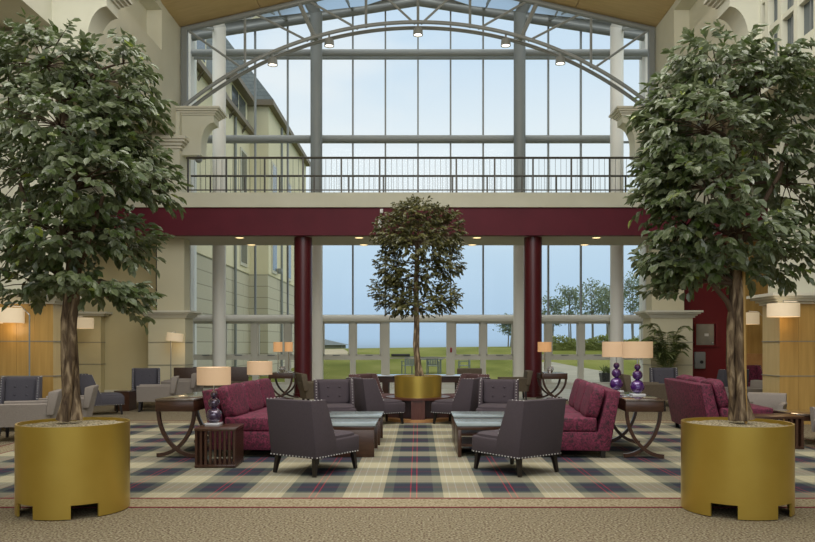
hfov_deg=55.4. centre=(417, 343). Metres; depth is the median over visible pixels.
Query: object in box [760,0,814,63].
window
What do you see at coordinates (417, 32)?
spotlight
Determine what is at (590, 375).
path
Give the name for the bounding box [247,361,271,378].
table lamp
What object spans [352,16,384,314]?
window
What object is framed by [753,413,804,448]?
table
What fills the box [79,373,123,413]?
slipper chair
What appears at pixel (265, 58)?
window
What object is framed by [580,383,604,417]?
cushion
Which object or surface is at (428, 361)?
patio chair
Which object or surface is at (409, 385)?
planter
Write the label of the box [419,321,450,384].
door
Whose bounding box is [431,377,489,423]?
slipper chair
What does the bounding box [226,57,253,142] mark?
window
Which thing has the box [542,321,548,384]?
window
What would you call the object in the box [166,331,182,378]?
floor lamp
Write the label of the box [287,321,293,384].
window
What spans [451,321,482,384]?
door
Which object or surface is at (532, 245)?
column
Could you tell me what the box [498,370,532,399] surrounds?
tub chair
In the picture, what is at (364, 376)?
cushion
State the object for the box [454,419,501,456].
coffee table
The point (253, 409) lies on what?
seat cushion
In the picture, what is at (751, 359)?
wall
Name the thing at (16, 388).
cushion
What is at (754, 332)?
wall
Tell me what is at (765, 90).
wall
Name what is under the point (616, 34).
column
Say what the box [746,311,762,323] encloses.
wall lamp
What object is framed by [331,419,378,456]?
coffee table
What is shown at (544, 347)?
table lamp
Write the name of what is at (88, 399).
tub chair
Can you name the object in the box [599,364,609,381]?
potted plant
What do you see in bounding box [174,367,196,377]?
bench
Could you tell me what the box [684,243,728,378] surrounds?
wall
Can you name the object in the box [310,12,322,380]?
column
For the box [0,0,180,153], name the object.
wall
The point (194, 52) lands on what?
trim
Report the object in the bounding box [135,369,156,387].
cushion
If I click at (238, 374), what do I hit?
armchair
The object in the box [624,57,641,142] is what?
window
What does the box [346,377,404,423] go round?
slipper chair
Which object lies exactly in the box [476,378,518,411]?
slipper chair
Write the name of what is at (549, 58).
window
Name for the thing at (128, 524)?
floor
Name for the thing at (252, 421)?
seat cushion
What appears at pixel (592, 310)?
tree
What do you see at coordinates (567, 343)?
hedge
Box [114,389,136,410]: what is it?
table
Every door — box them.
[385,321,413,384]
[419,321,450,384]
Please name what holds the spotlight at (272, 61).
hanging from the roof truss
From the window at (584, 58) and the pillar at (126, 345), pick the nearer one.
the pillar at (126, 345)
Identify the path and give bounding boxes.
[325,349,347,353]
[542,362,634,381]
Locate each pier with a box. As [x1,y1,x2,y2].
[77,312,112,391]
[143,106,226,383]
[609,106,702,381]
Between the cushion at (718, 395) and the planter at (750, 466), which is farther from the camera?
the cushion at (718, 395)
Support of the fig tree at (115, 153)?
in the planter at (59, 466)
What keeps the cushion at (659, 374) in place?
on the chair at (655, 374)
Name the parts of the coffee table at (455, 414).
panel, glass, frame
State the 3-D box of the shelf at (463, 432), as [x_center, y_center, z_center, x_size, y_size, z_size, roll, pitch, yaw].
[0.930,1.326,11.730,0.710,0.030,0.820,0,0,0]
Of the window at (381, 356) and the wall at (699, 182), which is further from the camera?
the window at (381, 356)
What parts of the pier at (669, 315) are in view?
bracket moulding, cap moulding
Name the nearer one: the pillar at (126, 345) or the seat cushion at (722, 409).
the seat cushion at (722, 409)
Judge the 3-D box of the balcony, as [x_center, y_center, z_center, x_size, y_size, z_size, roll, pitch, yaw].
[0.000,-3.560,22.450,22.000,1.160,2.500,0,0,0]
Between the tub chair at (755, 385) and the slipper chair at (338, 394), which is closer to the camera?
the slipper chair at (338, 394)
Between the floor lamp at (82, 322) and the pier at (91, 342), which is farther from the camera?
the pier at (91, 342)
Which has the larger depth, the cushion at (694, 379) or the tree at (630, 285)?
the tree at (630, 285)
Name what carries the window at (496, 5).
in the wall at (691, 14)
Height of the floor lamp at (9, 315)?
2.192 m
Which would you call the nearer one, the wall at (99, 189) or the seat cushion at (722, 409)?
the seat cushion at (722, 409)
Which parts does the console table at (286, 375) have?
leg, leg, leg, leg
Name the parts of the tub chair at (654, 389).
backrest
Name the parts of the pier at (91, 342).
cap moulding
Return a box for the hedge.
[553,334,638,350]
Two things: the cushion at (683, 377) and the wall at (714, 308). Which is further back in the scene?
the wall at (714, 308)
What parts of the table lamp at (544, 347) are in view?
lamp shade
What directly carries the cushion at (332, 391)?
on the slipper chair at (338, 394)
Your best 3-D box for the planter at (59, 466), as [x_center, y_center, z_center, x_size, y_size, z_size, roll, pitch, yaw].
[-3.082,1.085,6.950,0.944,0.775,0.944,0,0,0]
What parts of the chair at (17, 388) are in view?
backrest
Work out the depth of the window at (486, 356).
25.93 m
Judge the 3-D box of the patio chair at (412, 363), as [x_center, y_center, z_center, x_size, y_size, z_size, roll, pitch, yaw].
[-0.452,1.038,37.481,0.590,0.880,0.540,0,0,-20]
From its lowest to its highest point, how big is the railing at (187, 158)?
1.002 m
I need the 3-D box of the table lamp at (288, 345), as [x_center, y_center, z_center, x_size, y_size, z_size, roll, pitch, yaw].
[-3.540,0.351,21.250,0.220,0.810,0.220,0,0,0]
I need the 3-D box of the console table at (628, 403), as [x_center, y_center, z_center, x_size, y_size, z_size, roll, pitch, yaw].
[2.965,1.091,10.750,0.506,0.759,1.600,0,0,4]
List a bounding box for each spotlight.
[268,54,277,66]
[324,35,333,47]
[413,24,422,36]
[501,35,510,47]
[555,53,564,65]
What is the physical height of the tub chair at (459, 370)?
0.776 m
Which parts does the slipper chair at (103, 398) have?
backrest, seat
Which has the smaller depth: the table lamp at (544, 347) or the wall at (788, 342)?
the wall at (788, 342)
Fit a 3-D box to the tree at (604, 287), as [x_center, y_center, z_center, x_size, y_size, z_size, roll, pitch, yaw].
[16.857,-2.670,68.089,3.380,5.914,3.460,0,0,-5]
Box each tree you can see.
[0,7,193,421]
[366,194,468,375]
[492,313,510,346]
[542,291,568,335]
[555,283,587,337]
[573,277,609,338]
[592,282,629,335]
[622,19,814,420]
[624,271,638,339]
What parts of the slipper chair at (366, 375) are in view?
backrest, seat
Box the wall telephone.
[694,352,704,368]
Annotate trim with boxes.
[191,49,647,56]
[193,315,642,320]
[203,385,609,388]
[207,135,609,141]
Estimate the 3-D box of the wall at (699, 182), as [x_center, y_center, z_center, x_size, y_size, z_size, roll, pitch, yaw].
[9.350,-4.970,24.050,3.300,1.700,0.300,0,0,0]
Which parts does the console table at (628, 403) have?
leg, leg, leg, leg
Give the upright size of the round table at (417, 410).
0.450 m
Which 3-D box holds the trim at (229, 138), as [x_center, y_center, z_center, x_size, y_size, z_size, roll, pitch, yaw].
[-0.425,-6.770,25.600,14.350,0.240,0.234,0,0,0]
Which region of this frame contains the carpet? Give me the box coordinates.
[0,421,814,507]
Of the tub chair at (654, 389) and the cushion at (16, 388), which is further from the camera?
the tub chair at (654, 389)
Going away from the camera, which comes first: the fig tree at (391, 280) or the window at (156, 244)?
the fig tree at (391, 280)
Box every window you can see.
[156,244,156,307]
[188,0,416,40]
[193,321,211,359]
[194,57,211,142]
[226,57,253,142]
[226,321,254,379]
[254,31,286,314]
[255,321,286,384]
[287,26,309,314]
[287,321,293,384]
[322,57,351,142]
[323,321,352,373]
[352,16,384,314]
[353,321,384,384]
[385,11,416,313]
[417,37,449,297]
[419,0,647,40]
[450,11,481,314]
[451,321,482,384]
[482,16,513,314]
[483,321,512,373]
[526,57,547,142]
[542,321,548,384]
[547,26,579,314]
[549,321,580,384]
[580,31,609,314]
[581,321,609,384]
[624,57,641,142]
[624,321,642,359]
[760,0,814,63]
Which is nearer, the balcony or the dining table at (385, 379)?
the dining table at (385, 379)
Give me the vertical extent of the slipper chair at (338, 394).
0.862 m
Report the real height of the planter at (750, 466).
0.775 m
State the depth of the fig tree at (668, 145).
6.76 m
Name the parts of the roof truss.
post, web post, web post, web post, web post, web post, post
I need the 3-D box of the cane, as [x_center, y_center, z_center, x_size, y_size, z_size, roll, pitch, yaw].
[2.920,-0.451,6.950,0.058,2.338,0.028,0,0,0]
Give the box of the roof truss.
[181,0,654,105]
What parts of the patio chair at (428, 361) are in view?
backrest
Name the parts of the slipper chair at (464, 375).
seat, backrest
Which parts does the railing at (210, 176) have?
handrail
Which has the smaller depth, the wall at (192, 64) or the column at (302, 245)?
the column at (302, 245)
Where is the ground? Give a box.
[249,347,638,381]
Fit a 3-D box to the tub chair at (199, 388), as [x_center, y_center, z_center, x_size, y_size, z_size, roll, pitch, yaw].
[-6.003,1.100,20.206,0.906,0.759,0.789,0,0,-8]
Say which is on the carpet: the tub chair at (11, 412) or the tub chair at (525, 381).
the tub chair at (11, 412)
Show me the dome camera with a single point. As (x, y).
(196, 160)
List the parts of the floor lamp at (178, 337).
lamp shade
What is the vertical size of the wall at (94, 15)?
8.065 m
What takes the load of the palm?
on the floor
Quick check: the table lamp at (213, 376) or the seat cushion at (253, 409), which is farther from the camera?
the seat cushion at (253, 409)
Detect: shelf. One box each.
[461,430,487,435]
[461,437,471,446]
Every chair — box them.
[0,376,42,427]
[0,389,61,437]
[38,385,98,416]
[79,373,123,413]
[131,368,159,388]
[136,376,178,411]
[161,373,196,394]
[168,378,203,391]
[266,397,358,476]
[295,372,313,399]
[313,379,356,412]
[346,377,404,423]
[349,373,393,416]
[401,356,414,373]
[426,359,439,373]
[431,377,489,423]
[442,373,488,397]
[457,368,481,373]
[458,360,469,367]
[472,397,565,476]
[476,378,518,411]
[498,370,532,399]
[618,374,667,410]
[649,367,677,383]
[717,369,748,386]
[725,380,762,398]
[747,365,762,386]
[747,392,787,419]
[810,407,814,431]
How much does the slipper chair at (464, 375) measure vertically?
0.862 m
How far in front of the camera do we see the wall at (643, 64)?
25.92 m
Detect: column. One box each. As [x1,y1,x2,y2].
[212,27,225,388]
[293,236,311,396]
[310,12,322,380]
[513,12,525,376]
[524,236,542,396]
[610,27,623,388]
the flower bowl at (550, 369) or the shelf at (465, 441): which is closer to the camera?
the shelf at (465, 441)
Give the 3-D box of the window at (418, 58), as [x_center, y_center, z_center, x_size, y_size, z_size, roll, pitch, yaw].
[0.532,-6.195,25.980,1.116,10.550,0.140,0,0,0]
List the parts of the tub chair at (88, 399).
backrest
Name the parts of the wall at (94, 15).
cap moulding, bracket moulding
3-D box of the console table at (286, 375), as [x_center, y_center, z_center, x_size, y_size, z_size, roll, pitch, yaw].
[-3.620,1.119,20.900,0.675,0.721,0.960,0,0,0]
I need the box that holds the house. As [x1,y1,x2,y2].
[325,339,347,348]
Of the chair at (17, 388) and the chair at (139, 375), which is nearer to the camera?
the chair at (17, 388)
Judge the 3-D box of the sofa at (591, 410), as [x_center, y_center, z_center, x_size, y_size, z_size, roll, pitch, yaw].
[2.173,1.002,11.145,1.066,0.938,2.250,0,0,5]
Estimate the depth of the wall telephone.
22.86 m
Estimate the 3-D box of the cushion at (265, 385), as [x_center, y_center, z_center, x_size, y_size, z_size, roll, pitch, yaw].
[-2.382,0.761,11.965,0.257,0.456,0.739,0,0,4]
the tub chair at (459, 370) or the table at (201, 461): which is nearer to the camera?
the table at (201, 461)
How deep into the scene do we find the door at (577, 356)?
25.93 m
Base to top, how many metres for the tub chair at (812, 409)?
0.759 m
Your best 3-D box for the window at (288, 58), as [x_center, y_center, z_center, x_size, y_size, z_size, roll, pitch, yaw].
[-3.828,-5.942,25.980,1.116,10.043,0.140,0,0,0]
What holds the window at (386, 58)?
attached to the window at (330, 5)
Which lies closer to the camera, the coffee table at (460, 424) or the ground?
the coffee table at (460, 424)
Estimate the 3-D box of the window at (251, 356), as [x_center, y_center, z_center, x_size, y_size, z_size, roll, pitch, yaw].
[-5.995,0.270,25.985,1.090,2.180,0.190,0,0,0]
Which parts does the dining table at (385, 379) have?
leg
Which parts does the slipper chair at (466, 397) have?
leg, seat, backrest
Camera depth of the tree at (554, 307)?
61.62 m
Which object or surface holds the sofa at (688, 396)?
on the carpet
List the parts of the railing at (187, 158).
post, post, post, post, post, post, rail, handrail, post, post, post, post, post, post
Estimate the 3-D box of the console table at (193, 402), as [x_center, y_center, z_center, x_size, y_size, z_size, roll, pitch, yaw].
[-3.100,1.091,10.800,0.530,0.759,1.600,0,0,3]
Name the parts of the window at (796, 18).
pane, sash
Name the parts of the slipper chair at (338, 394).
seat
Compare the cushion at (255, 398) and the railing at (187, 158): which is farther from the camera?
the railing at (187, 158)
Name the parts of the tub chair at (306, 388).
backrest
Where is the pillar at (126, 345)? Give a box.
[78,243,155,389]
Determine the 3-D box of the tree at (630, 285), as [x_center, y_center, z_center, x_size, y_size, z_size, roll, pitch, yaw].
[17.072,-2.654,62.207,3.226,6.221,3.530,0,0,0]
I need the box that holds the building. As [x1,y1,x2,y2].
[197,38,308,375]
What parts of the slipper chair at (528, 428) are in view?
leg, seat, leg, backrest, leg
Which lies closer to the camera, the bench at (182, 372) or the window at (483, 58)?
the bench at (182, 372)
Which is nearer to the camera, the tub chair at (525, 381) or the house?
the tub chair at (525, 381)
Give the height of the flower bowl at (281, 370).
0.176 m
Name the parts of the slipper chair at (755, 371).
backrest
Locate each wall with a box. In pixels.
[0,0,132,397]
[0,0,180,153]
[80,159,149,191]
[188,34,196,366]
[639,34,647,381]
[655,0,767,154]
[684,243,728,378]
[691,155,767,191]
[703,0,814,423]
[746,242,767,353]
[746,354,762,371]
[759,33,814,97]
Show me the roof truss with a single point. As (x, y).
(257, 12)
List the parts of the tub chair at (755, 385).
backrest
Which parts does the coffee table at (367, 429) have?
panel, glass, frame, panel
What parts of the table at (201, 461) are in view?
frame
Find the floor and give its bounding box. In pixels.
[0,389,814,541]
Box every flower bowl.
[279,366,285,372]
[547,366,553,372]
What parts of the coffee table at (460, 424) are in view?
panel, frame, glass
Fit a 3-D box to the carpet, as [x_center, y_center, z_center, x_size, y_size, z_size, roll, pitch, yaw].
[0.000,1.476,10.966,12.048,0.007,7.922,0,0,0]
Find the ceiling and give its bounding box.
[161,0,674,27]
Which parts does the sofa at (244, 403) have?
backrest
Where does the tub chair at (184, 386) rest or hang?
on the floor
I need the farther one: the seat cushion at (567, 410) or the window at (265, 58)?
the window at (265, 58)
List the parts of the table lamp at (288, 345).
lamp shade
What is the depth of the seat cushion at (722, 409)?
11.56 m
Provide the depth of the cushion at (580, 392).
11.04 m
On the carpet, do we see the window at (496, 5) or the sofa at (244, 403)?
the sofa at (244, 403)
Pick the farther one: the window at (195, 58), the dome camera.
the window at (195, 58)
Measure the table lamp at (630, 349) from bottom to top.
0.745 m
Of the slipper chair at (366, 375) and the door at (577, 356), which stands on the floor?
the slipper chair at (366, 375)
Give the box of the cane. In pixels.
[741,164,746,423]
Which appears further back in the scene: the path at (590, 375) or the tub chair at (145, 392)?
the path at (590, 375)
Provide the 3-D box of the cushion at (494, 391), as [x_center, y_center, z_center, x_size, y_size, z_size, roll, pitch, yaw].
[1.417,0.841,13.575,0.544,0.423,0.161,0,0,11]
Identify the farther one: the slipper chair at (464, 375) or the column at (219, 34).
the column at (219, 34)
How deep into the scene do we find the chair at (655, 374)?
18.83 m
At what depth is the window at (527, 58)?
25.95 m
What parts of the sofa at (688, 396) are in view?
backrest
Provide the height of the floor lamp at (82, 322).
2.282 m
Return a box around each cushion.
[5,377,35,400]
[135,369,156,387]
[217,383,248,416]
[225,412,268,430]
[241,380,263,411]
[252,408,266,411]
[255,378,275,406]
[318,380,348,402]
[360,374,371,378]
[465,374,477,378]
[483,380,513,402]
[563,413,596,431]
[565,408,579,412]
[569,378,585,407]
[574,381,593,411]
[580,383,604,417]
[653,368,673,383]
[676,374,692,379]
[687,376,705,382]
[700,378,728,408]
[717,404,773,416]
[747,366,757,381]
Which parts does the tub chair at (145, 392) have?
backrest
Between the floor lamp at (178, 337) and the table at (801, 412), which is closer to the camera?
the table at (801, 412)
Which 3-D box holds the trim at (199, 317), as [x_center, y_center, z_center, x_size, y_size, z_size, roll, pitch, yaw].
[0.000,-0.860,25.720,15.200,0.210,0.205,0,0,0]
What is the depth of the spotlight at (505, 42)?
21.61 m
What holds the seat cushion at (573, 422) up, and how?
on the sofa at (591, 410)
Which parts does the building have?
pane, pane, pane, pane, pane, pane, pane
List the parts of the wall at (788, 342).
bracket moulding, cap moulding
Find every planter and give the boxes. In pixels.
[14,417,129,519]
[394,374,441,397]
[681,417,794,519]
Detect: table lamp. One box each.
[197,367,230,424]
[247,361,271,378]
[273,342,282,372]
[285,342,292,371]
[538,342,551,372]
[602,342,623,392]
[622,341,652,395]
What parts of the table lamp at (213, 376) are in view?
lamp shade, glass globe, glass globe, glass globe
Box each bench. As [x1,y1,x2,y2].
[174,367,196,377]
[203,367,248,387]
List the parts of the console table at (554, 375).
leg, leg, leg, leg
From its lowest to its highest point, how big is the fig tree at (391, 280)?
3.556 m
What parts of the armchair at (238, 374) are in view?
seat, backrest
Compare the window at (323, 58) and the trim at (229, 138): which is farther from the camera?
the window at (323, 58)
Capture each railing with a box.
[186,157,642,191]
[191,175,636,191]
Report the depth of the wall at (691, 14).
20.30 m
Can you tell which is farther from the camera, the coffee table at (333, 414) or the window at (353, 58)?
the window at (353, 58)
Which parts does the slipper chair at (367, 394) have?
backrest, seat, leg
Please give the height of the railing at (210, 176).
1.002 m
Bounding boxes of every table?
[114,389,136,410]
[155,392,208,457]
[194,424,243,467]
[268,372,298,398]
[329,411,383,444]
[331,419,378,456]
[377,374,460,392]
[386,395,449,422]
[451,411,503,444]
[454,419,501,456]
[536,372,567,400]
[611,392,663,457]
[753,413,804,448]
[773,409,810,420]
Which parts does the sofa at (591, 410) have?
leg, backrest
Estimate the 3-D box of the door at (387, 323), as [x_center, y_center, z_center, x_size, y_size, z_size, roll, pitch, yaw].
[-0.545,0.270,25.960,1.090,2.180,0.240,0,0,0]
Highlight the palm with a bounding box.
[639,323,692,367]
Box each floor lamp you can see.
[0,305,29,375]
[77,316,93,328]
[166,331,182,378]
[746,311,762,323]
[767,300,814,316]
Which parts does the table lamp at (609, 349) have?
lamp shade, glass globe, glass globe, glass globe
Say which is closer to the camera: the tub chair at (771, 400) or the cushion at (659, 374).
the tub chair at (771, 400)
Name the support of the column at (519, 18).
on the floor
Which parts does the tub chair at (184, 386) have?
backrest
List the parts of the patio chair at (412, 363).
backrest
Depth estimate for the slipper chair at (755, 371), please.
20.46 m
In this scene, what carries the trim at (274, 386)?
attached to the wall at (192, 64)
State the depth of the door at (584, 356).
25.93 m
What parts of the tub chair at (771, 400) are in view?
backrest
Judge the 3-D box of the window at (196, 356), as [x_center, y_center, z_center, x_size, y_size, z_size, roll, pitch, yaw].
[-7.085,0.270,25.985,1.090,2.180,0.190,0,0,0]
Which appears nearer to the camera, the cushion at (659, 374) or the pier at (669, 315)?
the cushion at (659, 374)
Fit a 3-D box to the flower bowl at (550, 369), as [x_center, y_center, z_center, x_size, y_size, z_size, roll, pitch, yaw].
[3.459,0.669,20.288,0.197,0.176,0.204,0,0,0]
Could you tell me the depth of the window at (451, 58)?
25.91 m
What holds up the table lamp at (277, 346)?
on the console table at (286, 375)
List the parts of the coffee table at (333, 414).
glass, frame, panel, panel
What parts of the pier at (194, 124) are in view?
cap moulding, bracket moulding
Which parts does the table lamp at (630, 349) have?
lamp shade, glass globe, glass globe, glass globe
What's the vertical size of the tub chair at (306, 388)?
0.817 m
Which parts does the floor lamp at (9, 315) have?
lamp shade, arm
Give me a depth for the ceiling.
21.35 m
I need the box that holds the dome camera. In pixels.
[195,155,201,162]
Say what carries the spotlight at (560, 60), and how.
hanging from the roof truss
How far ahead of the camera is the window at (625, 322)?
25.93 m
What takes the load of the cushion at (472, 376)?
on the slipper chair at (464, 375)
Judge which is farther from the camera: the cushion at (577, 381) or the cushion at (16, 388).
the cushion at (16, 388)
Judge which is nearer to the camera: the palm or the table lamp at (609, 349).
the table lamp at (609, 349)
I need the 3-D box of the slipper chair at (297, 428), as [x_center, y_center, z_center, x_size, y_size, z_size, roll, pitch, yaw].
[-1.202,1.042,9.017,0.704,0.862,0.909,0,0,33]
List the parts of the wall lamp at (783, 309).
lamp shade, arm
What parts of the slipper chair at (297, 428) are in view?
leg, backrest, leg, seat, leg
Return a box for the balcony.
[78,192,767,244]
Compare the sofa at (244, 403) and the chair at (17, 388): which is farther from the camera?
the chair at (17, 388)
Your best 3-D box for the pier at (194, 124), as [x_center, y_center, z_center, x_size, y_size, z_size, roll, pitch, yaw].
[-6.640,-2.553,21.975,2.280,8.065,1.490,0,0,0]
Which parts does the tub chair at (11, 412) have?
leg, backrest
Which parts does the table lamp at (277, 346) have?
lamp shade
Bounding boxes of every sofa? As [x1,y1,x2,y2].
[202,378,275,456]
[543,378,619,457]
[664,374,773,426]
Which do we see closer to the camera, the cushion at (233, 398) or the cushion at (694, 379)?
the cushion at (233, 398)
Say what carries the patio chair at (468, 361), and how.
on the ground
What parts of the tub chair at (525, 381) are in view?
backrest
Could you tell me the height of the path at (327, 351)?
0.439 m
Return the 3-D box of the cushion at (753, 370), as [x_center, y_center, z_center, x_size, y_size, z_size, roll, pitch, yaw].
[8.698,0.800,20.496,0.544,0.456,0.161,0,0,-10]
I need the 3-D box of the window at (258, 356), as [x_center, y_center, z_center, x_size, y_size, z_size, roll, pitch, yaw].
[-4.905,0.270,25.985,1.090,2.180,0.190,0,0,0]
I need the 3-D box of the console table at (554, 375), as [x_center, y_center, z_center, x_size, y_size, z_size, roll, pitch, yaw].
[3.550,1.119,20.600,0.693,0.721,0.960,0,0,0]
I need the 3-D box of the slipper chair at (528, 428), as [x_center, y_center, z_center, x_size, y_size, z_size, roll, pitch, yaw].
[1.152,1.042,9.017,0.704,0.862,0.909,0,0,-37]
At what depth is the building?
35.79 m
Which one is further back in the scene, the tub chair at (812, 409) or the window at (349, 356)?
the window at (349, 356)
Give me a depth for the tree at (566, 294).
66.84 m
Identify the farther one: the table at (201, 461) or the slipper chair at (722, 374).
the slipper chair at (722, 374)
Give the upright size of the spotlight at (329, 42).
0.310 m
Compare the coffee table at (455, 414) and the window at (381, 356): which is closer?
the coffee table at (455, 414)
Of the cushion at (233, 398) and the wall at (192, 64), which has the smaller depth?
the cushion at (233, 398)

